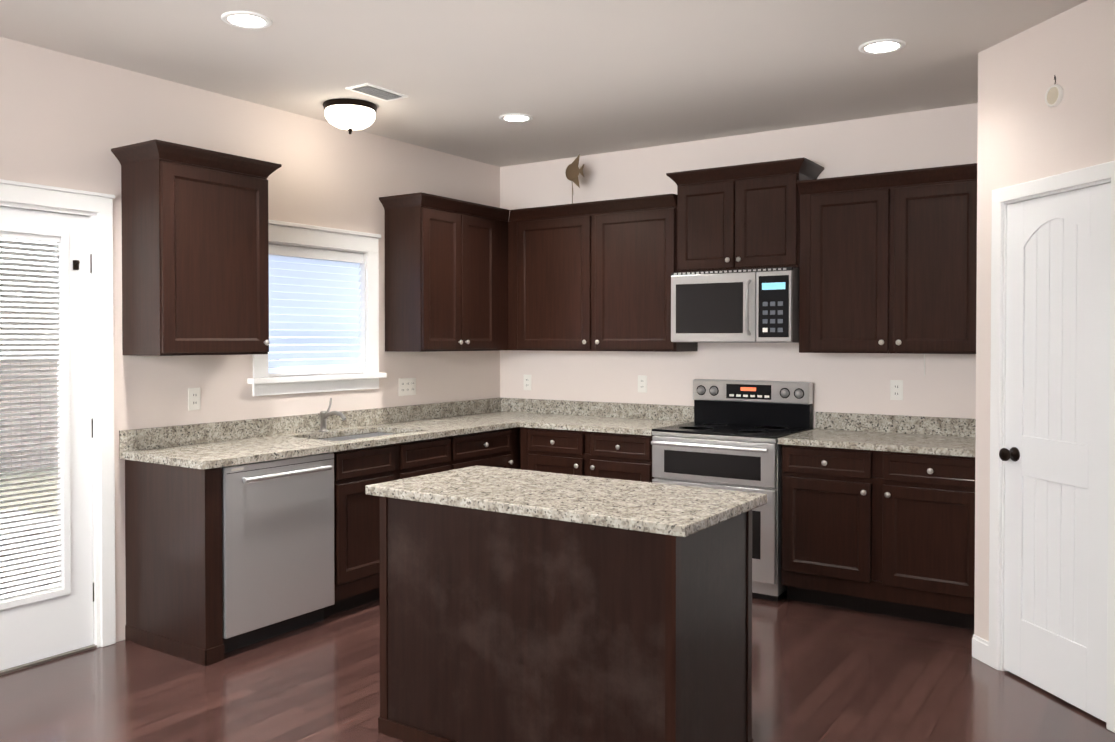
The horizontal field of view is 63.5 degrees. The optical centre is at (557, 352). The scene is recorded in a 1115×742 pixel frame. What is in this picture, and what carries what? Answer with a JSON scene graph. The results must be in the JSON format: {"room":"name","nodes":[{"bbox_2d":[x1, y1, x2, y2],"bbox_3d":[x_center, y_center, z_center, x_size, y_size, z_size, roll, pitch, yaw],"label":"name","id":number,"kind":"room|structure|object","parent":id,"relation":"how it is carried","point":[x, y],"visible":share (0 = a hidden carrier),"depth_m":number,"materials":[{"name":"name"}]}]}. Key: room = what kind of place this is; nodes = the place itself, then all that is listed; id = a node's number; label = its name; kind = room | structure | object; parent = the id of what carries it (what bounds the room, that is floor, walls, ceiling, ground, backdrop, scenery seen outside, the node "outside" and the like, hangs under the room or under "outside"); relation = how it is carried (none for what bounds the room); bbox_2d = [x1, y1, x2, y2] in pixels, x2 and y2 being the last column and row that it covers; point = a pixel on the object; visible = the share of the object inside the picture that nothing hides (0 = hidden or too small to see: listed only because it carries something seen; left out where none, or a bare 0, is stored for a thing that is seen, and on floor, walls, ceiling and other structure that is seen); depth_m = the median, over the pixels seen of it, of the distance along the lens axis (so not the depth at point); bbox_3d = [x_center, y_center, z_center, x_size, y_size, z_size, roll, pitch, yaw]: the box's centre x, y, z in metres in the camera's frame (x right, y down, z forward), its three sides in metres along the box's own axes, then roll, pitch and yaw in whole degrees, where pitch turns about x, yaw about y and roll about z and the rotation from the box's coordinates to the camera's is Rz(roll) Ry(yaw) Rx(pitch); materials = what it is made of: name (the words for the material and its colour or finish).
{"room":"kitchen","nodes":[
{"label":"kitchen","id":0,"kind":"room"},
{"bbox_2d":[0,37,499,641],"bbox_3d":[-2.999,0.029,3.090,0.150,2.740,9.300,1,1,34],"label":"wall","id":1,"kind":"structure","parent":0,"point":[68,120],"depth_m":4.73,"materials":[{"name":"paint"}]},
{"bbox_2d":[0,207,93,670],"bbox_3d":[-2.419,0.373,3.871,0.077,2.002,0.889,1,1,34],"label":"patio door","id":2,"kind":"structure","parent":1,"relation":"in","point":[43,625],"depth_m":4.10,"materials":[{"name":"white"}]},
{"bbox_2d":[0,231,62,602],"bbox_3d":[-2.434,0.279,3.867,0.024,1.607,0.593,1,1,34],"label":"door blinds","id":3,"kind":"object","parent":2,"relation":"attached to","point":[29,237],"visible":1,"depth_m":4.00,"materials":[{"name":"white plastic"}]},
{"bbox_2d":[0,179,115,675],"bbox_3d":[-2.468,0.324,3.890,0.206,2.128,1.059,1,1,34],"label":"door frame","id":4,"kind":"structure","parent":1,"relation":"attached to","point":[100,205],"depth_m":4.22,"materials":[{"name":"white wood"}]},
{"bbox_2d":[188,387,200,409],"bbox_3d":[-1.868,0.237,4.638,0.007,0.115,0.070,1,1,34],"label":"electrical outlet","id":5,"kind":"object","parent":1,"relation":"attached to","point":[194,398],"visible":1,"depth_m":4.63,"materials":[{"name":"white plastic"}]},
{"bbox_2d":[111,139,281,355],"bbox_3d":[-1.766,-0.479,4.459,0.362,0.977,0.700,1,1,34],"label":"upper cabinet","id":6,"kind":"object","parent":1,"relation":"attached to","point":[195,260],"visible":1,"depth_m":4.29,"materials":[{"name":"brown wood"}]},
{"bbox_2d":[269,330,355,367],"bbox_3d":[-1.491,-0.242,5.380,0.050,0.746,0.734,1,1,34],"label":"window","id":7,"kind":"structure","parent":1,"relation":"in","point":[316,351],"depth_m":5.47,"materials":[{"name":"white glass"}]},
{"bbox_2d":[253,219,380,377],"bbox_3d":[-1.395,-0.305,5.314,0.030,0.875,0.968,1,1,34],"label":"window","id":8,"kind":"structure","parent":1,"relation":"in","point":[303,234],"depth_m":5.50,"materials":[{"name":"white wood"}]},
{"bbox_2d":[269,244,362,376],"bbox_3d":[-1.440,-0.242,5.346,0.062,0.743,0.730,1,1,34],"label":"window blinds","id":9,"kind":"object","parent":8,"relation":"attached to","point":[314,297],"visible":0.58,"depth_m":5.33,"materials":[{"name":"white plastic"}]},
{"bbox_2d":[247,242,386,395],"bbox_3d":[-1.427,-0.198,5.337,0.155,0.860,1.010,1,1,34],"label":"window frame","id":10,"kind":"structure","parent":1,"relation":"attached to","point":[296,384],"depth_m":5.38,"materials":[{"name":"white wood"}]},
{"bbox_2d":[399,378,415,395],"bbox_3d":[-0.990,0.224,5.947,0.007,0.115,0.162,1,1,34],"label":"electrical outlet","id":11,"kind":"object","parent":1,"relation":"attached to","point":[407,386],"visible":1,"depth_m":5.94,"materials":[{"name":"white plastic"}]},
{"bbox_2d":[379,192,509,351],"bbox_3d":[-0.719,-0.501,6.019,0.362,0.977,0.948,1,1,34],"label":"upper cabinet","id":12,"kind":"object","parent":1,"relation":"attached to","point":[446,273],"visible":1,"depth_m":5.76,"materials":[{"name":"brown wood"}]},
{"bbox_2d":[0,0,1087,166],"bbox_3d":[-0.778,-1.370,1.580,5.500,0.100,9.300,1,1,34],"label":"ceiling","id":13,"kind":"structure","parent":0,"point":[574,78],"depth_m":4.14,"materials":[{"name":"paint"}]},
{"bbox_2d":[221,11,271,28],"bbox_3d":[-1.257,-1.345,3.648,0.196,0.007,0.196,1,1,34],"label":"recessed light","id":14,"kind":"object","parent":13,"relation":"in","point":[247,19],"visible":1,"depth_m":3.64,"materials":[{"name":"white"}]},
{"bbox_2d":[323,98,376,133],"bbox_3d":[-1.145,-1.287,4.982,0.294,0.161,0.294,1,1,34],"label":"dome ceiling light","id":15,"kind":"object","parent":13,"relation":"attached to","point":[349,115],"visible":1,"depth_m":4.88,"materials":[{"name":"white glass"}]},
{"bbox_2d":[345,83,408,101],"bbox_3d":[-0.941,-1.359,4.712,0.160,0.008,0.300,1,1,34],"label":"ceiling vent","id":16,"kind":"object","parent":13,"relation":"in","point":[377,92],"visible":1,"depth_m":4.70,"materials":[{"name":"white metal"}]},
{"bbox_2d":[499,113,532,121],"bbox_3d":[-0.240,-1.367,5.253,0.196,0.007,0.196,1,1,34],"label":"recessed light","id":17,"kind":"object","parent":13,"relation":"in","point":[515,117],"visible":1,"depth_m":5.24,"materials":[{"name":"white"}]},
{"bbox_2d":[859,39,905,53],"bbox_3d":[1.431,-1.349,3.976,0.196,0.007,0.196,1,1,34],"label":"recessed light","id":18,"kind":"object","parent":13,"relation":"in","point":[880,46],"visible":0.98,"depth_m":3.97,"materials":[{"name":"white"}]},
{"bbox_2d":[0,595,1114,741],"bbox_3d":[-0.778,1.470,1.620,5.500,0.100,9.300,1,1,34],"label":"floor","id":19,"kind":"structure","parent":0,"point":[822,673],"depth_m":3.70,"materials":[{"name":"brown wood"}]},
{"bbox_2d":[222,452,334,652],"bbox_3d":[-1.553,0.944,4.489,0.684,0.872,0.645,1,1,34],"label":"dishwasher","id":20,"kind":"object","parent":19,"relation":"on","point":[278,575],"visible":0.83,"depth_m":4.30,"materials":[{"name":"silver metal"}]},
{"bbox_2d":[369,427,520,574],"bbox_3d":[-0.715,0.924,5.799,0.637,0.876,0.694,1,1,34],"label":"base cabinet","id":21,"kind":"object","parent":19,"relation":"on","point":[501,448],"depth_m":5.22,"materials":[{"name":"black wood"}]},
{"bbox_2d":[119,398,550,469],"bbox_3d":[-0.988,0.424,5.364,0.660,0.134,2.988,1,1,34],"label":"countertop","id":22,"kind":"structure","parent":21,"relation":"on","point":[202,446],"depth_m":4.92,"materials":[{"name":"stone"}]},
{"bbox_2d":[319,398,345,431],"bbox_3d":[-1.286,0.363,5.222,0.212,0.191,0.098,1,1,34],"label":"faucet","id":23,"kind":"object","parent":22,"relation":"on","point":[324,415],"visible":1,"depth_m":5.23,"materials":[{"name":"silver metal"}]},
{"bbox_2d":[319,432,392,440],"bbox_3d":[-1.135,0.600,5.159,0.388,0.210,0.688,1,1,34],"label":"sink basin","id":24,"kind":"object","parent":22,"relation":"in","point":[356,436],"depth_m":5.40,"materials":[{"name":"silver metal"}]},
{"bbox_2d":[378,496,753,741],"bbox_3d":[0.012,0.960,3.220,1.212,0.875,0.602,1,1,34],"label":"base cabinet","id":25,"kind":"object","parent":19,"relation":"on","point":[499,627],"visible":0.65,"depth_m":2.94,"materials":[{"name":"brown wood"}]},
{"bbox_2d":[366,465,766,536],"bbox_3d":[0.012,0.504,3.214,1.290,0.034,0.650,1,1,34],"label":"countertop","id":26,"kind":"structure","parent":25,"relation":"on","point":[670,509],"depth_m":3.07,"materials":[{"name":"stone"}]},
{"bbox_2d":[521,427,653,481],"bbox_3d":[0.322,0.922,5.890,0.979,0.875,0.666,1,1,34],"label":"base cabinet","id":27,"kind":"object","parent":19,"relation":"on","point":[608,455],"visible":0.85,"depth_m":5.64,"materials":[{"name":"black wood"}]},
{"bbox_2d":[651,379,812,600],"bbox_3d":[1.030,0.772,5.360,0.762,1.190,0.697,1,1,34],"label":"range","id":28,"kind":"object","parent":19,"relation":"on","point":[730,435],"visible":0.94,"depth_m":5.18,"materials":[{"name":"silver metal"}]},
{"bbox_2d":[781,444,974,629],"bbox_3d":[1.810,0.936,4.892,1.020,0.875,0.666,1,1,34],"label":"base cabinet","id":29,"kind":"object","parent":19,"relation":"on","point":[888,533],"visible":0.96,"depth_m":4.66,"materials":[{"name":"black wood"}]},
{"bbox_2d":[778,412,975,456],"bbox_3d":[1.811,0.431,4.893,1.030,0.134,0.654,1,1,34],"label":"countertop","id":30,"kind":"structure","parent":29,"relation":"on","point":[925,435],"depth_m":4.98,"materials":[{"name":"stone"}]},
{"bbox_2d":[519,400,693,435],"bbox_3d":[0.330,0.417,5.871,0.964,0.134,0.679,1,1,34],"label":"countertop","id":31,"kind":"structure","parent":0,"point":[605,417],"depth_m":6.04,"materials":[{"name":"stone"}]},
{"bbox_2d":[500,80,1114,607],"bbox_3d":[1.766,-0.003,5.402,5.190,2.740,0.150,1,1,34],"label":"wall","id":32,"kind":"structure","parent":0,"point":[1017,138],"depth_m":5.29,"materials":[{"name":"paint"}]},
{"bbox_2d":[508,209,515,349],"bbox_3d":[-0.356,-0.508,6.528,0.398,0.976,0.328,1,1,34],"label":"upper cabinet","id":33,"kind":"object","parent":32,"relation":"attached to","point":[512,218],"depth_m":6.33,"materials":[{"name":"brown wood"}]},
{"bbox_2d":[524,375,530,389],"bbox_3d":[-0.222,0.219,6.643,0.070,0.115,0.007,1,1,34],"label":"electrical outlet","id":34,"kind":"object","parent":32,"relation":"attached to","point":[527,382],"visible":1,"depth_m":6.64,"materials":[{"name":"white plastic"}]},
{"bbox_2d":[516,194,697,351],"bbox_3d":[0.316,-0.502,6.077,1.220,0.976,0.328,1,1,34],"label":"upper cabinet","id":35,"kind":"object","parent":32,"relation":"attached to","point":[591,276],"depth_m":5.91,"materials":[{"name":"brown wood"}]},
{"bbox_2d":[565,154,583,203],"bbox_3d":[0.117,-1.172,6.160,0.153,0.360,0.058,1,1,34],"label":"fish sculpture","id":36,"kind":"object","parent":35,"relation":"on","point":[573,171],"visible":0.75,"depth_m":6.16,"materials":[{"name":"gold metal"}]},
{"bbox_2d":[638,375,646,392],"bbox_3d":[0.575,0.212,6.109,0.070,0.115,0.007,1,1,34],"label":"electrical outlet","id":37,"kind":"object","parent":32,"relation":"attached to","point":[642,383],"visible":1,"depth_m":6.11,"materials":[{"name":"white plastic"}]},
{"bbox_2d":[666,157,823,271],"bbox_3d":[1.137,-0.804,5.502,0.872,0.615,0.362,1,1,34],"label":"upper cabinet","id":38,"kind":"object","parent":32,"relation":"attached to","point":[742,216],"visible":0.96,"depth_m":5.36,"materials":[{"name":"brown wood"}]},
{"bbox_2d":[671,267,798,342],"bbox_3d":[1.109,-0.277,5.468,0.760,0.429,0.458,1,1,34],"label":"microwave","id":39,"kind":"object","parent":38,"relation":"attached to","point":[759,305],"visible":1,"depth_m":5.29,"materials":[{"name":"grey metal"}]},
{"bbox_2d":[796,163,976,353],"bbox_3d":[1.889,-0.486,5.002,1.032,0.977,0.362,1,1,34],"label":"upper cabinet","id":40,"kind":"object","parent":32,"relation":"attached to","point":[887,262],"visible":0.92,"depth_m":4.89,"materials":[{"name":"brown wood"}]},
{"bbox_2d":[890,380,902,399],"bbox_3d":[1.951,0.215,5.186,0.070,0.115,0.007,1,1,34],"label":"electrical outlet","id":41,"kind":"object","parent":32,"relation":"attached to","point":[896,389],"visible":1,"depth_m":5.18,"materials":[{"name":"white plastic"}]},
{"bbox_2d":[972,634,988,664],"bbox_3d":[-1.038,1.376,1.230,5.200,0.100,8.064,1,1,34],"label":"baseboard","id":42,"kind":"structure","parent":32,"relation":"attached to","point":[980,649],"depth_m":4.05,"materials":[{"name":"white wood"}]},
{"bbox_2d":[989,160,1114,732],"bbox_3d":[2.035,0.341,3.636,0.117,2.101,0.722,0,1,-11],"label":"door frame","id":43,"kind":"structure","parent":32,"relation":"attached to","point":[1082,176],"depth_m":3.91,"materials":[{"name":"white wood"}]},
{"bbox_2d":[1045,75,1063,106],"bbox_3d":[1.985,-1.047,3.607,0.017,0.129,0.090,0,1,-11],"label":"wall ornament","id":44,"kind":"object","parent":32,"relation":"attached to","point":[1054,95],"visible":1,"depth_m":3.60,"materials":[{"name":"white"}]},
{"bbox_2d":[999,183,1110,721],"bbox_3d":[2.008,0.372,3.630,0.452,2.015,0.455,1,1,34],"label":"pantry door","id":45,"kind":"structure","parent":32,"relation":"in","point":[1054,454],"depth_m":3.61,"materials":[{"name":"white wood"}]}
]}

